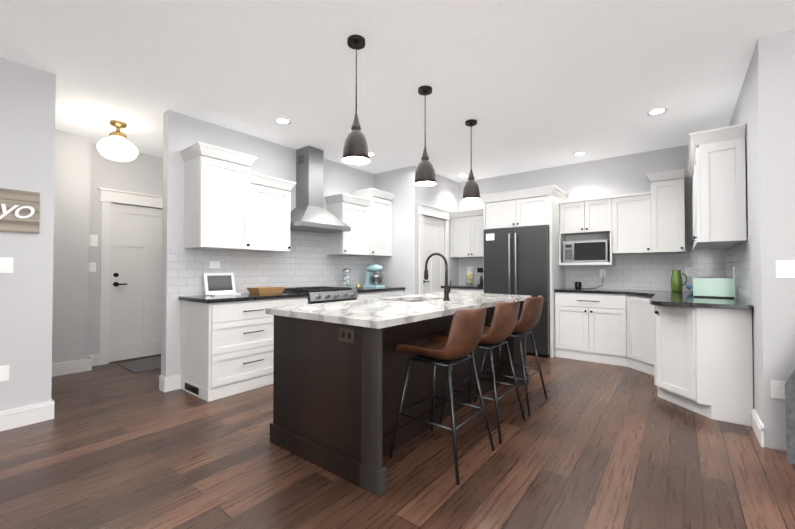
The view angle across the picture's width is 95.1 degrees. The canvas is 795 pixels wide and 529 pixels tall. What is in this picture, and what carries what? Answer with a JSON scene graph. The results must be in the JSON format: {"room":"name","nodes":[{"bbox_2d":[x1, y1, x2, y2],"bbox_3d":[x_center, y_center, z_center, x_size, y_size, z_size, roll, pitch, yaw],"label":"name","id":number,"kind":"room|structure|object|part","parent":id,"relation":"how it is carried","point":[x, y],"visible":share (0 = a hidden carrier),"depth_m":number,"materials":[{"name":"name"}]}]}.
{"room":"kitchen","nodes":[
{"label":"kitchen","id":0,"kind":"room"},
{"bbox_2d":[56,131,95,362],"bbox_3d":[-4.382,-0.144,3.474,0.140,2.760,2.240,-1,-1,38],"label":"wall","id":1,"kind":"structure","parent":0,"point":[76,210],"depth_m":4.20,"materials":[{"name":"paint"}]},
{"bbox_2d":[52,357,93,376],"bbox_3d":[-4.276,1.166,3.460,0.020,0.140,2.140,-1,-1,38],"label":"baseboard","id":2,"kind":"structure","parent":1,"relation":"attached to","point":[63,368],"depth_m":4.16,"materials":[{"name":"white wood"}]},
{"bbox_2d":[92,143,159,354],"bbox_3d":[-3.143,-0.115,5.373,0.120,2.760,2.320,-1,-1,38],"label":"wall","id":3,"kind":"structure","parent":0,"point":[141,174],"depth_m":4.65,"materials":[{"name":"paint"}]},
{"bbox_2d":[89,262,95,271],"bbox_3d":[-3.759,0.031,4.475,0.008,0.115,0.075,-1,-1,38],"label":"light switch","id":4,"kind":"object","parent":3,"relation":"attached to","point":[92,266],"visible":0.82,"depth_m":4.47,"materials":[{"name":"white plastic"}]},
{"bbox_2d":[89,234,97,245],"bbox_3d":[-3.753,-0.299,4.488,0.008,0.140,0.080,-1,-1,38],"label":"keypad","id":5,"kind":"object","parent":3,"relation":"attached to","point":[93,240],"visible":1,"depth_m":4.49,"materials":[{"name":"white plastic"}]},
{"bbox_2d":[98,187,162,364],"bbox_3d":[-3.421,0.154,4.977,0.162,2.210,1.110,-1,-1,38],"label":"door frame","id":6,"kind":"structure","parent":3,"relation":"attached to","point":[108,197],"depth_m":4.58,"materials":[{"name":"white wood"}]},
{"bbox_2d":[109,203,162,362],"bbox_3d":[-3.415,0.239,4.971,0.113,2.040,0.860,-1,-1,38],"label":"hall door","id":7,"kind":"structure","parent":3,"relation":"in","point":[135,306],"depth_m":4.86,"materials":[{"name":"white wood"}]},
{"bbox_2d":[0,57,375,411],"bbox_3d":[-2.978,-0.155,2.722,0.120,2.760,8.540,-1,-1,38],"label":"wall","id":8,"kind":"structure","parent":0,"point":[48,300],"depth_m":2.87,"materials":[{"name":"paint"}]},
{"bbox_2d":[0,365,8,381],"bbox_3d":[-2.918,0.805,2.680,0.007,0.115,0.075,-1,-1,38],"label":"outlet","id":9,"kind":"object","parent":8,"relation":"attached to","point":[4,372],"visible":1,"depth_m":2.69,"materials":[{"name":"white plastic"}]},
{"bbox_2d":[0,257,13,272],"bbox_3d":[-2.908,0.004,2.704,0.008,0.112,0.066,-1,-1,38],"label":"light switch","id":10,"kind":"object","parent":8,"relation":"attached to","point":[6,264],"visible":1,"depth_m":2.70,"materials":[{"name":"white plastic"}]},
{"bbox_2d":[0,188,39,232],"bbox_3d":[-3.079,-0.407,2.474,0.028,0.317,0.920,-1,-1,38],"label":"sign","id":11,"kind":"object","parent":8,"relation":"attached to","point":[11,207],"visible":1,"depth_m":2.75,"materials":[{"name":"brown wood"}]},
{"bbox_2d":[0,399,54,430],"bbox_3d":[-4.142,1.131,1.095,0.020,0.140,4.575,-1,-1,38],"label":"baseboard","id":12,"kind":"structure","parent":8,"relation":"attached to","point":[23,416],"depth_m":2.77,"materials":[{"name":"white wood"}]},
{"bbox_2d":[180,142,295,251],"bbox_3d":[-1.674,-0.647,3.957,0.424,0.980,1.132,-1,-1,38],"label":"upper cabinet","id":13,"kind":"object","parent":8,"relation":"attached to","point":[232,202],"visible":1,"depth_m":3.68,"materials":[{"name":"white wood"}]},
{"bbox_2d":[167,230,374,298],"bbox_3d":[-1.313,-0.105,4.755,0.005,0.920,3.045,-1,-1,38],"label":"tile backsplash","id":14,"kind":"structure","parent":8,"relation":"attached to","point":[306,261],"depth_m":4.46,"materials":[{"name":"white tile"}]},
{"bbox_2d":[209,261,219,267],"bbox_3d":[-1.964,0.003,3.907,0.007,0.075,0.115,-1,-1,38],"label":"outlet","id":15,"kind":"object","parent":14,"relation":"attached to","point":[214,264],"visible":1,"depth_m":3.90,"materials":[{"name":"white plastic"}]},
{"bbox_2d":[290,146,350,232],"bbox_3d":[-1.063,-0.973,4.681,0.494,1.062,0.805,-1,-1,38],"label":"range hood","id":16,"kind":"object","parent":8,"relation":"attached to","point":[309,213],"visible":0.96,"depth_m":4.65,"materials":[{"name":"silver metal"}]},
{"bbox_2d":[324,188,394,256],"bbox_3d":[-0.540,-0.625,5.412,0.424,0.980,1.062,-1,-1,38],"label":"upper cabinet","id":17,"kind":"object","parent":8,"relation":"attached to","point":[365,215],"visible":0.98,"depth_m":5.31,"materials":[{"name":"white wood"}]},
{"bbox_2d":[376,167,407,294],"bbox_3d":[-0.071,-0.109,5.800,0.660,2.760,0.130,-1,-1,38],"label":"wall","id":18,"kind":"structure","parent":0,"point":[394,272],"depth_m":5.67,"materials":[{"name":"paint"}]},
{"bbox_2d":[0,354,794,528],"bbox_3d":[0.026,1.213,1.919,12.500,0.001,11.000,-1,-1,38],"label":"floor","id":19,"kind":"structure","parent":0,"point":[589,445],"depth_m":2.18,"materials":[{"name":"brown wood"}]},
{"bbox_2d":[117,356,160,372],"bbox_3d":[-2.985,1.249,4.710,0.640,0.012,0.900,-1,-1,38],"label":"rug","id":20,"kind":"object","parent":19,"relation":"on","point":[144,365],"visible":0.43,"depth_m":4.50,"materials":[{"name":"grey fabric"}]},
{"bbox_2d":[179,292,308,401],"bbox_3d":[-1.586,0.782,3.861,0.652,0.920,1.120,-1,-1,38],"label":"base cabinet","id":21,"kind":"object","parent":19,"relation":"on","point":[227,345],"visible":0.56,"depth_m":3.48,"materials":[{"name":"white painted wood"},{"name":"black stone countertop"},{"name":"black metal"}]},
{"bbox_2d":[203,273,240,295],"bbox_3d":[-1.849,0.205,3.853,0.217,0.232,0.320,-1,-1,38],"label":"frame","id":22,"kind":"object","parent":21,"relation":"on","point":[218,284],"visible":1,"depth_m":3.88,"materials":[{"name":"white"}]},
{"bbox_2d":[247,287,284,293],"bbox_3d":[-1.494,0.292,4.132,0.250,0.066,0.340,-1,-1,38],"label":"wooden tray","id":23,"kind":"object","parent":21,"relation":"on","point":[260,290],"visible":1,"depth_m":4.05,"materials":[{"name":"brown wood"}]},
{"bbox_2d":[283,286,357,303],"bbox_3d":[-0.986,0.773,4.591,0.695,0.960,0.760,-1,-1,38],"label":"range","id":24,"kind":"object","parent":19,"relation":"on","point":[321,294],"visible":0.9,"depth_m":4.41,"materials":[{"name":"silver metal"}]},
{"bbox_2d":[351,286,404,299],"bbox_3d":[-0.445,0.804,5.324,0.652,0.920,1.052,-1,-1,38],"label":"base cabinet","id":25,"kind":"object","parent":19,"relation":"on","point":[367,292],"visible":0.02,"depth_m":5.17,"materials":[{"name":"white wood"}]},
{"bbox_2d":[342,268,350,287],"bbox_3d":[-0.729,0.196,5.211,0.128,0.290,0.128,-1,-1,38],"label":"glass canister","id":26,"kind":"object","parent":25,"relation":"on","point":[346,277],"visible":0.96,"depth_m":5.18,"materials":[{"name":"clear glass"}]},
{"bbox_2d":[363,264,384,287],"bbox_3d":[-0.359,0.170,5.532,0.340,0.352,0.206,-1,-1,38],"label":"stand mixer","id":27,"kind":"object","parent":25,"relation":"on","point":[372,280],"visible":1,"depth_m":5.46,"materials":[{"name":"teal metal"}]},
{"bbox_2d":[269,300,528,496],"bbox_3d":[0.237,0.791,3.140,0.992,0.880,2.376,-1,-1,38],"label":"kitchen island","id":28,"kind":"object","parent":19,"relation":"on","point":[339,370],"depth_m":2.31,"materials":[{"name":"brown wood"}]},
{"bbox_2d":[265,292,530,327],"bbox_3d":[0.238,0.332,3.149,1.040,0.040,2.420,-1,-1,38],"label":"island countertop","id":29,"kind":"structure","parent":28,"relation":"on","point":[383,312],"depth_m":2.49,"materials":[{"name":"white stone"}]},
{"bbox_2d":[424,253,451,300],"bbox_3d":[0.357,0.104,3.223,0.260,0.416,0.098,-1,-1,38],"label":"faucet","id":30,"kind":"object","parent":29,"relation":"on","point":[447,289],"visible":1,"depth_m":3.14,"materials":[{"name":"black metal"}]},
{"bbox_2d":[389,306,494,484],"bbox_3d":[0.305,0.743,2.343,0.526,0.957,0.498,-1,-1,38],"label":"bar stool","id":31,"kind":"object","parent":19,"relation":"on","point":[461,341],"visible":1,"depth_m":2.20,"materials":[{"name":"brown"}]},
{"bbox_3d":[0.317,0.425,2.338,0.509,0.332,0.450,-1,-1,38],"label":"seat","id":32,"kind":"part","parent":31,"relation":"part of","materials":[{"name":"leather"}]},
{"bbox_2d":[441,285,482,292],"bbox_3d":[1.215,0.815,6.031,0.782,0.920,0.648,-1,-1,38],"label":"base cabinet","id":33,"kind":"object","parent":19,"relation":"on","point":[468,289],"visible":0.02,"depth_m":5.79,"materials":[{"name":"white wood"}]},
{"bbox_2d":[466,265,473,285],"bbox_3d":[1.215,0.182,6.080,0.134,0.345,0.134,-1,-1,38],"label":"lemon jar","id":34,"kind":"object","parent":33,"relation":"on","point":[470,276],"visible":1,"depth_m":6.06,"materials":[{"name":"clear glass"}]},
{"bbox_2d":[477,268,482,285],"bbox_3d":[1.423,0.202,5.955,0.150,0.300,0.220,-1,-1,38],"label":"coffee maker","id":35,"kind":"object","parent":33,"relation":"on","point":[479,270],"visible":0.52,"depth_m":5.88,"materials":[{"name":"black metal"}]},
{"bbox_2d":[439,300,525,443],"bbox_3d":[0.673,0.750,2.816,0.526,0.957,0.498,-1,-1,38],"label":"bar stool","id":36,"kind":"object","parent":19,"relation":"on","point":[499,330],"visible":0.67,"depth_m":2.63,"materials":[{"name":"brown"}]},
{"bbox_3d":[0.686,0.432,2.811,0.509,0.332,0.450,-1,-1,38],"label":"seat","id":37,"kind":"part","parent":36,"relation":"part of","materials":[{"name":"leather"}]},
{"bbox_2d":[474,295,547,415],"bbox_3d":[1.042,0.757,3.289,0.526,0.957,0.498,-1,-1,38],"label":"bar stool","id":38,"kind":"object","parent":19,"relation":"on","point":[527,321],"visible":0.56,"depth_m":3.11,"materials":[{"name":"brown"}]},
{"bbox_3d":[1.055,0.440,3.284,0.509,0.332,0.450,-1,-1,38],"label":"seat","id":39,"kind":"part","parent":38,"relation":"part of","materials":[{"name":"leather"}]},
{"bbox_2d":[484,225,549,356],"bbox_3d":[1.859,0.367,5.410,0.915,1.773,0.821,-1,-1,38],"label":"refrigerator","id":40,"kind":"object","parent":19,"relation":"on","point":[516,261],"visible":0.58,"depth_m":5.05,"materials":[{"name":"black metal"}]},
{"bbox_2d":[480,185,567,357],"bbox_3d":[1.892,0.106,5.457,1.087,2.320,0.740,-1,-1,38],"label":"surround","id":41,"kind":"object","parent":19,"relation":"on","point":[537,206],"visible":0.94,"depth_m":5.13,"materials":[{"name":"white wood"}]},
{"bbox_2d":[555,300,637,368],"bbox_3d":[2.668,0.815,4.895,0.883,0.885,0.655,-1,-1,38],"label":"base cabinet","id":42,"kind":"object","parent":19,"relation":"on","point":[584,332],"depth_m":4.68,"materials":[{"name":"white wood"}]},
{"bbox_2d":[622,304,649,359],"bbox_3d":[2.839,0.755,4.213,0.335,0.625,0.316,-1,-1,38],"label":"base cabinet","id":43,"kind":"object","parent":19,"relation":"on","point":[635,317],"depth_m":4.30,"materials":[{"name":"white wood"}]},
{"bbox_2d":[650,348,653,375],"bbox_3d":[2.964,0.796,3.646,0.668,0.885,0.527,-1,-1,38],"label":"base cabinet","id":44,"kind":"object","parent":19,"relation":"on","point":[651,349],"depth_m":4.09,"materials":[{"name":"white wood"}]},
{"bbox_2d":[650,308,697,395],"bbox_3d":[2.395,0.736,3.139,0.273,0.620,0.273,-1,-1,38],"label":"base cabinet","id":45,"kind":"object","parent":19,"relation":"on","point":[688,350],"depth_m":3.12,"materials":[{"name":"white wood"}]},
{"bbox_2d":[650,304,749,415],"bbox_3d":[2.756,0.792,3.343,0.624,0.885,0.448,-1,-1,38],"label":"base cabinet","id":46,"kind":"object","parent":19,"relation":"on","point":[723,333],"depth_m":2.86,"materials":[{"name":"white wood"}]},
{"bbox_2d":[554,288,752,311],"bbox_3d":[2.582,0.343,4.070,1.784,0.035,2.074,-1,-1,38],"label":"countertop","id":47,"kind":"structure","parent":46,"relation":"on","point":[584,296],"depth_m":4.23,"materials":[{"name":"stone"}]},
{"bbox_2d":[575,274,603,288],"bbox_3d":[2.698,0.239,5.117,0.325,0.201,0.269,-1,-1,38],"label":"smart speaker","id":48,"kind":"object","parent":47,"relation":"on","point":[578,285],"visible":0.98,"depth_m":5.08},
{"bbox_2d":[671,270,686,291],"bbox_3d":[3.394,0.199,4.381,0.161,0.260,0.116,-1,-1,38],"label":"jug","id":49,"kind":"object","parent":47,"relation":"on","point":[677,284],"visible":1,"depth_m":4.35,"materials":[{"name":"green ceramic"}]},
{"bbox_2d":[685,285,692,290],"bbox_3d":[3.494,0.284,4.251,0.200,0.085,0.200,-1,-1,38],"label":"bowl","id":50,"kind":"object","parent":47,"relation":"on","point":[689,287],"visible":0.17,"depth_m":4.24,"materials":[{"name":"blue ceramic"}]},
{"bbox_2d":[691,278,734,297],"bbox_3d":[3.054,0.223,3.530,0.315,0.186,0.170,-1,-1,38],"label":"bread box","id":51,"kind":"object","parent":47,"relation":"on","point":[715,287],"visible":0.98,"depth_m":3.45,"materials":[{"name":"green metal"}]},
{"bbox_2d":[0,0,794,182],"bbox_3d":[0.026,-1.546,1.960,12.500,0.001,11.000,-1,-1,38],"label":"ceiling","id":52,"kind":"structure","parent":0,"point":[529,85],"depth_m":2.87,"materials":[{"name":"paint"}]},
{"bbox_2d":[97,120,137,160],"bbox_3d":[-2.993,-1.317,3.892,0.350,0.399,0.350,-1,-1,38],"label":"light","id":53,"kind":"object","parent":52,"relation":"attached to","point":[116,145],"visible":1,"depth_m":3.82,"materials":[{"name":"white glass"}]},
{"bbox_2d":[274,118,290,124],"bbox_3d":[-1.212,-1.515,3.837,0.170,0.005,0.170,-1,-1,38],"label":"recessed light","id":54,"kind":"object","parent":52,"relation":"in","point":[285,121],"visible":1,"depth_m":3.83,"materials":[{"name":"white"}]},
{"bbox_2d":[342,35,369,164],"bbox_3d":[-0.282,-1.123,2.486,0.188,0.829,0.188,-1,-1,38],"label":"pendant light","id":55,"kind":"object","parent":52,"relation":"hanging from","point":[355,150],"visible":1,"depth_m":2.44,"materials":[{"name":"black metal"}]},
{"bbox_2d":[415,85,435,185],"bbox_3d":[0.240,-1.113,3.156,0.188,0.829,0.188,-1,-1,38],"label":"pendant light","id":56,"kind":"object","parent":52,"relation":"hanging from","point":[425,174],"visible":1,"depth_m":3.11,"materials":[{"name":"black metal"}]},
{"bbox_2d":[462,119,479,200],"bbox_3d":[0.781,-1.103,3.850,0.188,0.829,0.188,-1,-1,38],"label":"pendant light","id":57,"kind":"object","parent":52,"relation":"hanging from","point":[471,191],"visible":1,"depth_m":3.80,"materials":[{"name":"black metal"}]},
{"bbox_2d":[573,151,586,155],"bbox_3d":[2.467,-1.499,4.913,0.170,0.005,0.170,-1,-1,38],"label":"recessed light","id":58,"kind":"object","parent":52,"relation":"in","point":[579,153],"visible":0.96,"depth_m":4.90,"materials":[{"name":"white"}]},
{"bbox_2d":[647,108,667,115],"bbox_3d":[2.579,-1.518,3.609,0.170,0.005,0.170,-1,-1,38],"label":"recessed light","id":59,"kind":"object","parent":52,"relation":"in","point":[657,111],"visible":1,"depth_m":3.60,"materials":[{"name":"white"}]},
{"bbox_2d":[408,166,459,294],"bbox_3d":[0.630,-0.106,6.033,0.120,2.760,1.360,-1,-1,38],"label":"wall","id":60,"kind":"structure","parent":0,"point":[445,194],"depth_m":5.64,"materials":[{"name":"paint"}]},
{"bbox_2d":[423,216,443,293],"bbox_3d":[0.575,0.250,5.905,0.108,2.025,0.690,-1,-1,38],"label":"pantry door","id":61,"kind":"structure","parent":60,"relation":"in","point":[433,235],"depth_m":5.91,"materials":[{"name":"white wood"}]},
{"bbox_2d":[418,203,450,293],"bbox_3d":[0.614,0.170,5.876,0.042,2.205,0.940,-1,-1,38],"label":"door frame","id":62,"kind":"structure","parent":60,"relation":"attached to","point":[432,211],"depth_m":5.70,"materials":[{"name":"white wood"}]},
{"bbox_2d":[460,145,723,287],"bbox_3d":[2.162,-0.109,5.802,4.820,2.760,0.120,-1,-1,38],"label":"wall","id":63,"kind":"structure","parent":0,"point":[626,174],"depth_m":5.14,"materials":[{"name":"paint"}]},
{"bbox_2d":[450,208,482,257],"bbox_3d":[1.303,-0.514,6.162,0.781,0.780,0.374,-1,-1,38],"label":"upper cabinet","id":64,"kind":"object","parent":63,"relation":"attached to","point":[466,233],"visible":0.77,"depth_m":6.10,"materials":[{"name":"white wood"}]},
{"bbox_2d":[459,258,482,284],"bbox_3d":[1.415,0.128,6.301,0.782,0.500,0.005,-1,-1,38],"label":"tile backsplash","id":65,"kind":"structure","parent":63,"relation":"attached to","point":[476,263],"depth_m":6.41,"materials":[{"name":"white tile"}]},
{"bbox_2d":[559,196,614,236],"bbox_3d":[2.672,-0.672,5.123,0.649,0.465,0.323,-1,-1,38],"label":"upper cabinet","id":66,"kind":"object","parent":63,"relation":"attached to","point":[586,217],"depth_m":5.00,"materials":[{"name":"white wood"}]},
{"bbox_2d":[563,239,609,262],"bbox_3d":[2.643,-0.177,5.078,0.550,0.300,0.373,-1,-1,38],"label":"microwave","id":67,"kind":"object","parent":66,"relation":"in","point":[584,251],"visible":0.94,"depth_m":4.95,"materials":[{"name":"silver metal"}]},
{"bbox_2d":[607,193,642,256],"bbox_3d":[3.074,-0.526,4.811,0.485,0.765,0.328,-1,-1,38],"label":"upper cabinet","id":68,"kind":"object","parent":63,"relation":"attached to","point":[626,209],"depth_m":4.70,"materials":[{"name":"white wood"}]},
{"bbox_2d":[566,250,722,290],"bbox_3d":[3.213,0.088,4.901,1.757,0.540,0.005,-1,-1,38],"label":"tile backsplash","id":69,"kind":"structure","parent":63,"relation":"attached to","point":[630,271],"depth_m":4.82,"materials":[{"name":"white tile"}]},
{"bbox_2d":[600,269,605,276],"bbox_3d":[2.900,0.121,5.135,0.075,0.115,0.007,-1,-1,38],"label":"outlet","id":70,"kind":"object","parent":69,"relation":"attached to","point":[602,271],"visible":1,"depth_m":5.13,"materials":[{"name":"white plastic"}]},
{"bbox_2d":[685,267,692,275],"bbox_3d":[3.649,0.092,4.551,0.075,0.115,0.007,-1,-1,38],"label":"outlet","id":71,"kind":"object","parent":69,"relation":"attached to","point":[688,271],"visible":0.95,"depth_m":4.55,"materials":[{"name":"white plastic"}]},
{"bbox_2d":[643,169,684,252],"bbox_3d":[3.362,-0.628,4.569,0.390,0.962,0.358,-1,-1,38],"label":"upper cabinet","id":72,"kind":"object","parent":63,"relation":"attached to","point":[652,221],"depth_m":4.43,"materials":[{"name":"white wood"}]},
{"bbox_2d":[724,58,755,409],"bbox_3d":[3.275,-0.145,3.407,0.120,2.760,2.250,-1,-1,38],"label":"wall","id":73,"kind":"structure","parent":0,"point":[742,113],"depth_m":2.80,"materials":[{"name":"paint"}]},
{"bbox_2d":[691,123,746,246],"bbox_3d":[2.850,-0.648,3.229,0.308,0.922,0.531,-1,-1,38],"label":"upper cabinet","id":74,"kind":"object","parent":73,"relation":"attached to","point":[716,165],"depth_m":3.03,"materials":[{"name":"white wood"}]},
{"bbox_2d":[723,237,750,303],"bbox_3d":[3.332,0.068,3.580,0.005,0.540,1.940,-1,-1,38],"label":"tile backsplash","id":75,"kind":"structure","parent":73,"relation":"attached to","point":[738,256],"depth_m":3.26,"materials":[{"name":"white tile"}]},
{"bbox_2d":[751,409,763,446],"bbox_3d":[2.557,1.153,2.581,0.020,0.140,0.386,-1,-1,38],"label":"baseboard","id":76,"kind":"structure","parent":73,"relation":"attached to","point":[758,427],"depth_m":2.54,"materials":[{"name":"white wood"}]},
{"bbox_2d":[752,28,794,451],"bbox_3d":[4.326,-0.179,1.073,4.650,2.760,0.120,-1,-1,38],"label":"wall","id":77,"kind":"structure","parent":0,"point":[773,57],"depth_m":2.42,"materials":[{"name":"paint"}]},
{"bbox_2d":[771,380,785,399],"bbox_3d":[2.513,0.825,2.391,0.075,0.115,0.007,-1,-1,38],"label":"outlet","id":78,"kind":"object","parent":77,"relation":"attached to","point":[778,389],"visible":0.88,"depth_m":2.39,"materials":[{"name":"white plastic"}]},
{"bbox_2d":[776,260,794,277],"bbox_3d":[2.554,0.030,2.369,0.120,0.115,0.008,-1,-1,38],"label":"switch","id":79,"kind":"object","parent":77,"relation":"attached to","point":[785,268],"visible":1,"depth_m":2.38,"materials":[{"name":"white plastic"}]},
{"bbox_2d":[785,370,794,463],"bbox_3d":[2.639,0.219,1.956,0.096,1.970,0.770,1,-1,-43],"label":"curtain","id":80,"kind":"object","parent":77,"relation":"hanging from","point":[790,408],"visible":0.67,"depth_m":2.22,"materials":[{"name":"grey fabric"}]}
]}

